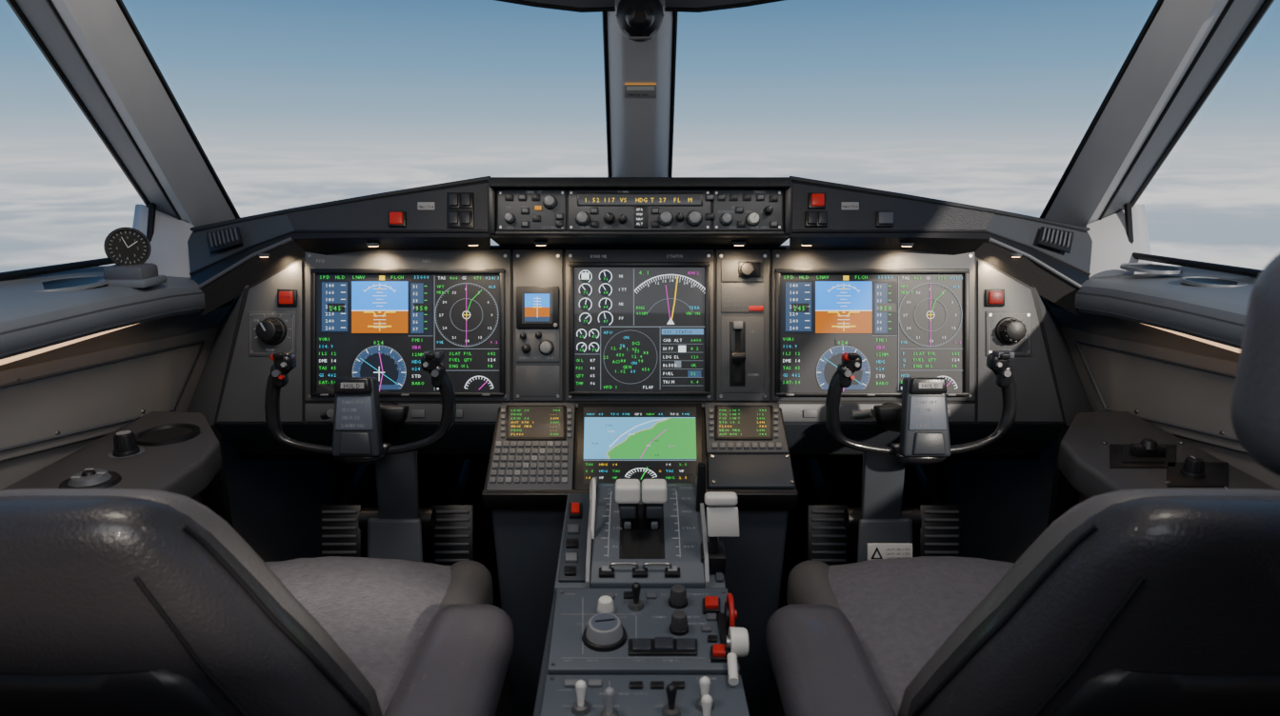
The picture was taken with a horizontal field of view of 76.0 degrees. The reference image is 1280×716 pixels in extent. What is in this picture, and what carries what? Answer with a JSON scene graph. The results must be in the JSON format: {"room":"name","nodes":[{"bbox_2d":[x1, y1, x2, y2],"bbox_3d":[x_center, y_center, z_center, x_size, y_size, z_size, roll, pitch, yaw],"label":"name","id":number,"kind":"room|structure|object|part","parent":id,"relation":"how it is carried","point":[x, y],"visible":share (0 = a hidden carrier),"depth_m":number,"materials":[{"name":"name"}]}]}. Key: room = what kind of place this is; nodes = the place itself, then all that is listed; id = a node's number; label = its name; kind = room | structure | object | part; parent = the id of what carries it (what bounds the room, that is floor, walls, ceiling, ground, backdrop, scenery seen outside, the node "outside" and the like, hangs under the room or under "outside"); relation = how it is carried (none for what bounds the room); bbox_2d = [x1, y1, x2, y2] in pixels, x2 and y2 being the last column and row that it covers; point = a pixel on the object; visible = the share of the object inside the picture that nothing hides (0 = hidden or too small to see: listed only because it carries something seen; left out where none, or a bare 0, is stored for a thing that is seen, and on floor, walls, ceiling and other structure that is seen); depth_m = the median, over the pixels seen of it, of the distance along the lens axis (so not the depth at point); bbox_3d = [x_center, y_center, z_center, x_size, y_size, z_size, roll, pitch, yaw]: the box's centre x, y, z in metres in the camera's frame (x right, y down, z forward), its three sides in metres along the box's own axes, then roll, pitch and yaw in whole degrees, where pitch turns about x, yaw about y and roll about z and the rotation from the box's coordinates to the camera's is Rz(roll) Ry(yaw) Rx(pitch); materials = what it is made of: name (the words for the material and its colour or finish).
{"room":"control cabin","nodes":[
{"label":"control cabin","id":0,"kind":"room"},
{"bbox_2d":[0,296,332,562],"bbox_3d":[-1.010,0.565,0.885,0.120,0.980,3.250,0,14,0],"label":"wall","id":1,"kind":"structure","parent":0,"point":[275,504],"depth_m":2.02,"materials":[{"name":"black plastic"}]},
{"bbox_2d":[0,326,219,460],"bbox_3d":[-1.010,0.014,0.465,0.180,0.788,2.696,0,14,0],"label":"side wall panel","id":2,"kind":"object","parent":1,"relation":"attached to","point":[50,404],"depth_m":1.41,"materials":[{"name":"paint"}]},
{"bbox_2d":[0,202,235,365],"bbox_3d":[-0.978,0.092,0.480,0.244,0.217,2.688,0,14,0],"label":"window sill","id":3,"kind":"structure","parent":1,"relation":"in","point":[48,308],"depth_m":1.33,"materials":[{"name":"grey plastic"}]},
{"bbox_2d":[5,0,239,278],"bbox_3d":[-0.960,-0.413,1.577,0.299,0.586,0.769,0,14,0],"label":"window post","id":4,"kind":"object","parent":3,"relation":"on","point":[95,49],"depth_m":1.48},
{"bbox_2d":[98,227,166,288],"bbox_3d":[-0.903,-0.180,1.449,0.089,0.103,0.083,0,14,0],"label":"clock","id":5,"kind":"object","parent":3,"relation":"on","point":[129,249],"visible":0.99,"depth_m":1.43,"materials":[{"name":"black plastic"}]},
{"bbox_2d":[328,245,951,565],"bbox_3d":[0.000,0.163,2.481,2.100,1.000,0.040,0,14,0],"label":"wall","id":6,"kind":"structure","parent":0,"point":[437,478],"depth_m":2.52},
{"bbox_2d":[495,0,784,12],"bbox_3d":[0.000,-0.501,0.489,1.893,0.240,2.648,0,14,0],"label":"ceiling","id":7,"kind":"structure","parent":0,"point":[578,6],"depth_m":1.72,"materials":[{"name":"paint"}]},
{"bbox_2d":[615,0,664,41],"bbox_3d":[0.000,-0.706,1.635,0.100,0.148,0.157,0,14,0],"label":"magnetic compass","id":8,"kind":"object","parent":7,"relation":"attached to","point":[637,20],"visible":1,"depth_m":1.59,"materials":[{"name":"black plastic"}]},
{"bbox_2d":[484,565,795,715],"bbox_3d":[0.000,1.066,0.983,2.200,0.040,3.300,0,14,0],"label":"floor","id":9,"kind":"structure","parent":0,"point":[504,708],"depth_m":1.99,"materials":[{"name":"carpet"}]},
{"bbox_2d":[1,411,221,503],"bbox_3d":[-0.818,0.687,0.735,0.235,0.816,1.899,0,14,0],"label":"console","id":10,"kind":"object","parent":9,"relation":"on","point":[176,452],"visible":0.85,"depth_m":1.32,"materials":[{"name":"black plastic"}]},
{"bbox_2d":[0,488,514,715],"bbox_3d":[-0.469,0.536,1.053,0.601,0.956,0.750,0,14,0],"label":"seat","id":11,"kind":"object","parent":9,"relation":"on","point":[114,602],"visible":1,"depth_m":0.76,"materials":[{"name":"grey leather"}]},
{"bbox_2d":[265,556,493,715],"bbox_3d":[-0.490,0.454,1.162,0.495,0.194,0.500,0,14,0],"label":"cushion","id":12,"kind":"object","parent":11,"relation":"on","point":[378,611],"depth_m":1.21,"materials":[{"name":"grey fabric"}]},
{"bbox_3d":[-0.256,0.431,0.899,0.175,0.131,0.500,0,14,0],"label":"armrest","id":13,"kind":"part","parent":11,"relation":"part of","materials":[{"name":"leather"}]},
{"bbox_2d":[264,350,456,562],"bbox_3d":[-0.485,0.419,1.585,0.331,0.929,0.268,0,14,0],"label":"yoke","id":14,"kind":"object","parent":9,"relation":"on","point":[394,529],"visible":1,"depth_m":1.42,"materials":[{"name":"black plastic"}]},
{"bbox_2d":[186,249,1093,528],"bbox_3d":[0.000,0.314,1.803,1.894,1.121,0.315,0,14,0],"label":"panel","id":15,"kind":"object","parent":9,"relation":"on","point":[270,315],"visible":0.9,"depth_m":1.60,"materials":[{"name":"grey paint"}]},
{"bbox_2d":[320,459,475,565],"bbox_3d":[-0.531,0.393,1.884,0.342,0.276,0.253,0,14,0],"label":"rudder pedals","id":16,"kind":"object","parent":15,"relation":"attached to","point":[453,534],"visible":0.76,"depth_m":1.78,"materials":[{"name":"black metal"}]},
{"bbox_2d":[310,268,505,396],"bbox_3d":[-0.450,-0.050,1.591,0.376,0.242,0.076,0,14,0],"label":"display","id":17,"kind":"object","parent":15,"relation":"attached to","point":[380,324],"visible":0.91,"depth_m":1.59,"materials":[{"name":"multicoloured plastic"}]},
{"bbox_2d":[516,286,559,328],"bbox_3d":[-0.199,-0.098,1.590,0.082,0.081,0.038,0,14,0],"label":"instrument","id":18,"kind":"object","parent":15,"relation":"attached to","point":[536,307],"visible":1,"depth_m":1.59,"materials":[{"name":"black plastic"}]},
{"bbox_2d":[568,261,710,395],"bbox_3d":[-0.001,-0.057,1.592,0.274,0.253,0.076,0,14,0],"label":"display","id":19,"kind":"object","parent":15,"relation":"attached to","point":[635,328],"visible":1,"depth_m":1.59,"materials":[{"name":"black glass"}]},
{"bbox_2d":[187,176,1092,316],"bbox_3d":[0.000,-0.285,1.876,1.949,0.274,0.821,0,14,0],"label":"shield","id":20,"kind":"object","parent":15,"relation":"on","point":[226,257],"visible":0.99,"depth_m":1.56,"materials":[{"name":"plastic"}]},
{"bbox_2d":[496,189,783,231],"bbox_3d":[0.000,-0.264,1.480,0.520,0.078,0.058,0,14,0],"label":"control panel","id":21,"kind":"object","parent":20,"relation":"attached to","point":[516,210],"visible":1,"depth_m":1.48,"materials":[{"name":"grey paint"}]},
{"bbox_2d":[601,6,678,177],"bbox_3d":[0.000,-0.612,2.002,0.176,0.504,0.513,0,14,0],"label":"window post","id":22,"kind":"object","parent":20,"relation":"on","point":[640,76],"visible":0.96,"depth_m":1.95,"materials":[{"name":"paint"}]},
{"bbox_2d":[731,321,745,361],"bbox_3d":[0.188,-0.030,1.573,0.026,0.075,0.055,0,14,0],"label":"lever","id":23,"kind":"object","parent":15,"relation":"attached to","point":[736,356],"visible":1,"depth_m":1.56,"materials":[{"name":"metal"}]},
{"bbox_2d":[774,268,969,396],"bbox_3d":[0.450,-0.050,1.591,0.376,0.242,0.076,0,14,0],"label":"display","id":24,"kind":"object","parent":15,"relation":"attached to","point":[902,323],"visible":0.94,"depth_m":1.59,"materials":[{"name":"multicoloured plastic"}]},
{"bbox_2d":[805,459,960,565],"bbox_3d":[0.533,0.393,1.884,0.342,0.276,0.253,0,14,0],"label":"rudder pedals","id":25,"kind":"object","parent":15,"relation":"attached to","point":[827,537],"visible":0.77,"depth_m":1.78,"materials":[{"name":"black metal"}]},
{"bbox_2d":[481,407,798,715],"bbox_3d":[0.000,0.472,1.684,0.554,0.781,0.455,0,14,0],"label":"console","id":26,"kind":"object","parent":9,"relation":"on","point":[528,524],"visible":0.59,"depth_m":1.47,"materials":[{"name":"black plastic"}]},
{"bbox_2d":[486,402,575,489],"bbox_3d":[-0.193,0.159,1.498,0.153,0.095,0.224,0,14,0],"label":"keypad","id":27,"kind":"object","parent":26,"relation":"on","point":[533,448],"visible":1,"depth_m":1.49,"materials":[{"name":"grey paint"}]},
{"bbox_2d":[575,403,702,489],"bbox_3d":[0.000,0.160,1.498,0.241,0.093,0.219,0,14,0],"label":"display","id":28,"kind":"object","parent":26,"relation":"on","point":[615,442],"visible":0.98,"depth_m":1.50,"materials":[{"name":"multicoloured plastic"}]},
{"bbox_2d":[704,402,794,489],"bbox_3d":[0.194,0.157,1.501,0.151,0.092,0.218,0,14,0],"label":"display unit","id":29,"kind":"object","parent":26,"relation":"on","point":[747,447],"visible":1,"depth_m":1.48,"materials":[{"name":"grey paint"}]},
{"bbox_2d":[554,477,725,593],"bbox_3d":[0.000,0.560,1.336,0.243,0.775,0.241,0,14,0],"label":"throttle quadrant","id":30,"kind":"object","parent":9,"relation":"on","point":[668,556],"depth_m":1.20,"materials":[{"name":"black plastic"}]},
{"bbox_3d":[-0.071,0.224,1.232,0.010,0.072,0.076,-1,14,-4],"label":"reverser guard","id":31,"kind":"part","parent":30,"relation":"part of","materials":[{"name":"silver metal"}]},
{"bbox_2d":[615,479,666,529],"bbox_3d":[0.002,0.224,1.215,0.076,0.091,0.061,0,14,0],"label":"lever","id":32,"kind":"object","parent":30,"relation":"attached to","point":[627,490],"visible":0.99,"depth_m":1.19,"materials":[{"name":"white plastic"}]},
{"bbox_2d":[695,462,739,574],"bbox_3d":[0.114,0.236,1.213,0.056,0.132,0.111,0,14,0],"label":"lever","id":33,"kind":"object","parent":30,"relation":"attached to","point":[722,521],"visible":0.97,"depth_m":1.16,"materials":[{"name":"white plastic"}]},
{"bbox_2d":[533,582,749,715],"bbox_3d":[0.006,0.712,0.867,0.254,0.703,0.737,0,14,0],"label":"pedestal","id":34,"kind":"object","parent":9,"relation":"on","point":[635,650],"depth_m":1.01,"materials":[{"name":"metal"}]},
{"bbox_3d":[0.117,0.341,1.016,0.031,0.054,0.138,0,14,0],"label":"parking brake handle","id":35,"kind":"part","parent":34,"relation":"part of","materials":[{"name":"white plastic"}]},
{"bbox_2d":[825,350,1017,562],"bbox_3d":[0.488,0.419,1.585,0.331,0.929,0.268,0,14,0],"label":"yoke","id":36,"kind":"object","parent":9,"relation":"on","point":[885,529],"visible":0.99,"depth_m":1.42,"materials":[{"name":"black plastic"}]},
{"bbox_2d":[765,253,1279,715],"bbox_3d":[0.469,0.423,0.989,0.601,1.207,0.820,0,14,0],"label":"seat","id":37,"kind":"object","parent":9,"relation":"on","point":[1158,602],"visible":1,"depth_m":0.75,"materials":[{"name":"grey leather"}]},
{"bbox_3d":[0.257,0.431,0.899,0.175,0.130,0.500,0,14,0],"label":"armrest","id":38,"kind":"part","parent":37,"relation":"part of","materials":[{"name":"leather"}]},
{"bbox_2d":[786,556,1013,715],"bbox_3d":[0.490,0.454,1.162,0.495,0.194,0.500,0,14,0],"label":"cushion","id":39,"kind":"object","parent":37,"relation":"on","point":[900,610],"depth_m":1.21,"materials":[{"name":"grey leather"}]},
{"bbox_3d":[0.530,0.359,0.851,0.480,0.516,0.270,0,14,0],"label":"backrest","id":40,"kind":"part","parent":37,"relation":"part of","materials":[{"name":"black leather"}]},
{"bbox_2d":[1058,411,1278,503],"bbox_3d":[0.818,0.689,0.735,0.235,0.812,1.899,0,14,0],"label":"console","id":41,"kind":"object","parent":9,"relation":"on","point":[1103,452],"visible":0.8,"depth_m":1.30,"materials":[{"name":"black plastic"}]},
{"bbox_2d":[947,296,1279,563],"bbox_3d":[1.010,0.565,0.885,0.120,0.980,3.250,0,14,0],"label":"wall","id":42,"kind":"structure","parent":0,"point":[1005,504],"depth_m":2.02,"materials":[{"name":"black plastic"}]},
{"bbox_2d":[1060,326,1247,453],"bbox_3d":[1.010,0.014,0.465,0.180,0.788,2.696,0,14,0],"label":"side wall panel","id":43,"kind":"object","parent":42,"relation":"attached to","point":[1186,394],"depth_m":1.48,"materials":[{"name":"paint"}]},
{"bbox_2d":[1044,202,1261,353],"bbox_3d":[0.978,0.088,0.494,0.244,0.216,2.718,0,14,0],"label":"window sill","id":44,"kind":"structure","parent":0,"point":[1204,302],"depth_m":1.40,"materials":[{"name":"grey plastic"}]},
{"bbox_2d":[1039,0,1274,278],"bbox_3d":[0.960,-0.413,1.577,0.299,0.586,0.769,0,14,0],"label":"window post","id":45,"kind":"object","parent":44,"relation":"on","point":[1183,49],"depth_m":1.49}
]}

